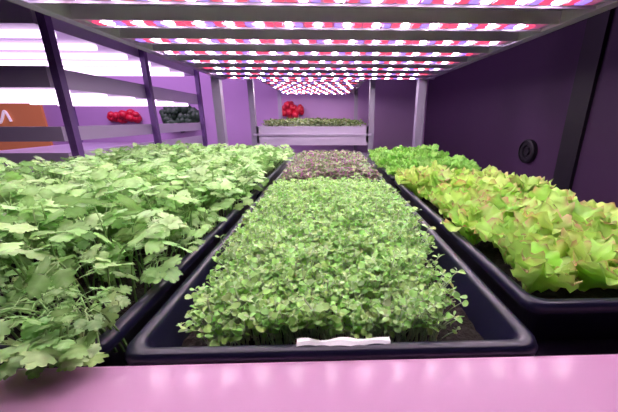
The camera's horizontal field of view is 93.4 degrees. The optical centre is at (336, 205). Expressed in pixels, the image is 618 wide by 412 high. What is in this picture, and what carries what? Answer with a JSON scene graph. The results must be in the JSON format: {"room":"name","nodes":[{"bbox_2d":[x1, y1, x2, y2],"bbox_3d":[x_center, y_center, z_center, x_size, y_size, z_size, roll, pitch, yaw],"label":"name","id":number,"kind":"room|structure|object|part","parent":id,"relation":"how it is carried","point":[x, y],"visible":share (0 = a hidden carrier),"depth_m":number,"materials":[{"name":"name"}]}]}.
{"room":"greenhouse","nodes":[
{"label":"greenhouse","id":0,"kind":"room"},
{"bbox_2d":[32,72,428,172],"bbox_3d":[-1.969,-1.317,3.748,6.300,2.600,0.050,0,17,-2],"label":"wall","id":1,"kind":"structure","parent":0,"point":[394,112],"depth_m":3.77,"materials":[{"name":"purple paint"}]},
{"bbox_2d":[0,103,47,126],"bbox_3d":[-3.978,-1.152,3.678,0.590,0.277,0.059,0,17,-2],"label":"wall sign","id":2,"kind":"object","parent":1,"relation":"attached to","point":[20,115],"depth_m":3.68,"materials":[{"name":"brown"}]},
{"bbox_2d":[0,142,52,149],"bbox_3d":[-4.025,-0.787,3.786,0.680,0.089,0.059,0,17,-2],"label":"wall sign","id":3,"kind":"object","parent":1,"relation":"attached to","point":[3,145],"depth_m":3.78,"materials":[{"name":"brown"}]},
{"bbox_2d":[107,109,141,123],"bbox_3d":[-2.728,-1.146,3.706,0.425,0.182,0.142,0,17,-2],"label":"wall ornament","id":4,"kind":"object","parent":1,"relation":"attached to","point":[130,115],"visible":1,"depth_m":3.67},
{"bbox_2d":[159,104,199,132],"bbox_3d":[-2.000,-1.139,3.732,0.516,0.382,0.185,0,17,-2],"label":"wall ornament","id":5,"kind":"object","parent":1,"relation":"attached to","point":[176,114],"visible":0.73,"depth_m":3.67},
{"bbox_2d":[282,101,303,118],"bbox_3d":[-0.580,-1.228,3.745,0.316,0.244,0.153,0,17,-2],"label":"wall ornament","id":6,"kind":"object","parent":1,"relation":"attached to","point":[289,109],"visible":0.98,"depth_m":3.70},
{"bbox_2d":[423,18,587,184],"bbox_3d":[1.295,-0.475,0.942,0.050,2.600,6.000,0,17,-2],"label":"wall","id":7,"kind":"structure","parent":0,"point":[482,111],"depth_m":2.07,"materials":[{"name":"purple paint"}]},
{"bbox_2d":[518,139,537,162],"bbox_3d":[1.229,-0.354,1.875,0.030,0.150,0.150,0,17,-2],"label":"air vent","id":8,"kind":"object","parent":7,"relation":"in","point":[528,149],"visible":1,"depth_m":1.86,"materials":[{"name":"black plastic"}]},
{"bbox_2d":[552,7,617,207],"bbox_3d":[1.251,-0.261,1.099,0.030,2.100,0.980,0,17,-2],"label":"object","id":9,"kind":"structure","parent":7,"relation":"in","point":[587,159],"depth_m":1.39,"materials":[{"name":"black"}]},
{"bbox_3d":[-1.879,0.821,1.233,6.300,0.050,6.000,0,17,-2],"label":"floor","id":10,"kind":"structure","parent":0,"visible":0},
{"bbox_2d":[0,0,207,168],"bbox_3d":[-1.957,-0.586,2.155,1.290,2.116,1.620,0,17,-2],"label":"rack","id":11,"kind":"object","parent":10,"relation":"on","point":[45,59],"visible":0.85,"depth_m":1.67,"materials":[{"name":"grey metal"}]},
{"bbox_2d":[0,0,193,75],"bbox_3d":[-1.957,-1.068,2.011,1.220,0.090,1.620,0,17,-2],"label":"shelf","id":12,"kind":"object","parent":11,"relation":"attached to","point":[14,18],"depth_m":1.77,"materials":[{"name":"metal"}]},
{"bbox_2d":[0,66,197,103],"bbox_3d":[-1.957,-0.819,2.086,1.220,0.090,1.620,0,17,-2],"label":"shelf","id":13,"kind":"object","parent":11,"relation":"attached to","point":[13,79],"depth_m":1.63,"materials":[{"name":"purple metal"}]},
{"bbox_2d":[0,135,202,168],"bbox_3d":[-1.957,-0.445,2.198,1.220,0.090,1.620,0,17,-2],"label":"shelf","id":14,"kind":"object","parent":11,"relation":"attached to","point":[54,152],"depth_m":2.14,"materials":[{"name":"purple metal"}]},
{"bbox_2d":[0,0,617,411],"bbox_3d":[-0.079,-0.099,0.984,1.900,1.856,2.065,0,17,-2],"label":"rack","id":15,"kind":"object","parent":10,"relation":"on","point":[421,41],"visible":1,"depth_m":0.61,"materials":[{"name":"white metal"}]},
{"bbox_2d":[0,183,262,368],"bbox_3d":[-0.321,0.052,0.475,0.290,0.060,0.557,0,17,-2],"label":"tray","id":16,"kind":"object","parent":15,"relation":"on","point":[132,318],"visible":0.2,"depth_m":0.32,"materials":[{"name":"plastic"}]},
{"bbox_2d":[0,155,268,380],"bbox_3d":[-0.321,-0.004,0.451,0.363,0.121,0.649,0,17,1],"label":"parsley","id":17,"kind":"object","parent":16,"relation":"on","point":[50,225],"visible":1,"depth_m":0.29,"materials":[{"name":"green plant"}]},
{"bbox_2d":[239,157,290,199],"bbox_3d":[-0.338,-0.113,1.024,0.290,0.060,0.557,0,17,-2],"label":"tray","id":18,"kind":"object","parent":15,"relation":"on","point":[276,172],"visible":0.08,"depth_m":0.96,"materials":[{"name":"plastic"}]},
{"bbox_2d":[167,142,294,180],"bbox_3d":[-0.344,-0.165,1.018,0.386,0.103,0.657,0,17,-2],"label":"parsley","id":19,"kind":"object","parent":18,"relation":"on","point":[265,156],"visible":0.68,"depth_m":0.96,"materials":[{"name":"green plant"}]},
{"bbox_2d":[275,164,385,183],"bbox_3d":[-0.026,-0.116,1.032,0.300,0.060,0.557,0,17,-2],"label":"tray","id":20,"kind":"object","parent":15,"relation":"on","point":[279,176],"visible":0.02,"depth_m":0.81,"materials":[{"name":"plastic"}]},
{"bbox_2d":[278,149,382,180],"bbox_3d":[-0.025,-0.152,1.024,0.284,0.074,0.532,0,17,-2],"label":"microgreens","id":21,"kind":"object","parent":20,"relation":"in","point":[334,164],"visible":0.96,"depth_m":0.86,"materials":[{"name":"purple plant"}]},
{"bbox_2d":[124,183,537,365],"bbox_3d":[-0.009,0.050,0.478,0.306,0.062,0.559,0,17,-2],"label":"tray","id":22,"kind":"object","parent":15,"relation":"on","point":[489,328],"depth_m":0.22,"materials":[{"name":"plastic"}]},
{"bbox_2d":[176,172,468,345],"bbox_3d":[-0.009,0.013,0.470,0.280,0.077,0.533,0,17,-2],"label":"microgreens","id":23,"kind":"object","parent":22,"relation":"on","point":[293,238],"visible":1,"depth_m":0.28,"materials":[{"name":"green plant"}]},
{"bbox_3d":[0.005,0.099,0.211,0.068,0.003,0.008,0,17,-2],"label":"label strip","id":24,"kind":"part","parent":22,"relation":"part of","materials":[{"name":"white plastic"}]},
{"bbox_2d":[367,154,400,194],"bbox_3d":[0.291,-0.134,1.094,0.292,0.060,0.557,0,17,-2],"label":"tray","id":25,"kind":"object","parent":15,"relation":"on","point":[390,178],"visible":0.07,"depth_m":0.94,"materials":[{"name":"plastic"}]},
{"bbox_2d":[368,143,481,175],"bbox_3d":[0.303,-0.171,1.081,0.352,0.085,0.614,0,17,-2],"label":"lettuce","id":26,"kind":"object","parent":25,"relation":"on","point":[423,155],"visible":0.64,"depth_m":1.00,"materials":[{"name":"green plant"}]},
{"bbox_2d":[394,180,617,340],"bbox_3d":[0.308,0.033,0.536,0.292,0.060,0.563,0,17,-2],"label":"tray","id":27,"kind":"object","parent":15,"relation":"on","point":[592,313],"visible":0.23,"depth_m":0.29,"materials":[{"name":"plastic"}]},
{"bbox_2d":[394,160,617,293],"bbox_3d":[0.301,-0.012,0.546,0.333,0.088,0.598,0,17,1],"label":"lettuce","id":28,"kind":"object","parent":27,"relation":"on","point":[551,239],"visible":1,"depth_m":0.41,"materials":[{"name":"green plant"}]},
{"bbox_3d":[-0.624,0.054,0.466,0.290,0.060,0.557,0,17,-2],"label":"tray","id":29,"kind":"object","parent":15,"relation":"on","visible":0},
{"bbox_2d":[0,154,139,212],"bbox_3d":[-0.613,-0.002,0.443,0.383,0.122,0.660,-1,17,-4],"label":"parsley","id":30,"kind":"object","parent":29,"relation":"on","point":[13,171],"visible":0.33,"depth_m":0.55,"materials":[{"name":"green plant"}]},
{"bbox_3d":[-0.641,-0.110,1.015,0.290,0.060,0.557,0,17,-2],"label":"tray","id":31,"kind":"object","parent":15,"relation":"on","visible":0},
{"bbox_2d":[30,140,226,175],"bbox_3d":[-0.637,-0.163,0.996,0.383,0.112,0.624,0,17,-2],"label":"parsley","id":32,"kind":"object","parent":31,"relation":"on","point":[142,154],"visible":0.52,"depth_m":0.93,"materials":[{"name":"green plant"}]},
{"bbox_2d":[247,79,375,152],"bbox_3d":[-0.210,-0.602,2.991,0.960,1.666,1.415,0,17,-2],"label":"rack","id":33,"kind":"object","parent":10,"relation":"on","point":[354,135],"visible":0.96,"depth_m":2.29,"materials":[{"name":"white metal"}]},
{"bbox_2d":[261,117,365,125],"bbox_3d":[-0.207,-0.815,2.801,0.861,0.094,1.117,0,17,-2],"label":"seedlings","id":34,"kind":"object","parent":33,"relation":"on","point":[288,121],"visible":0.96,"depth_m":2.39,"materials":[{"name":"green plant"}]}
]}

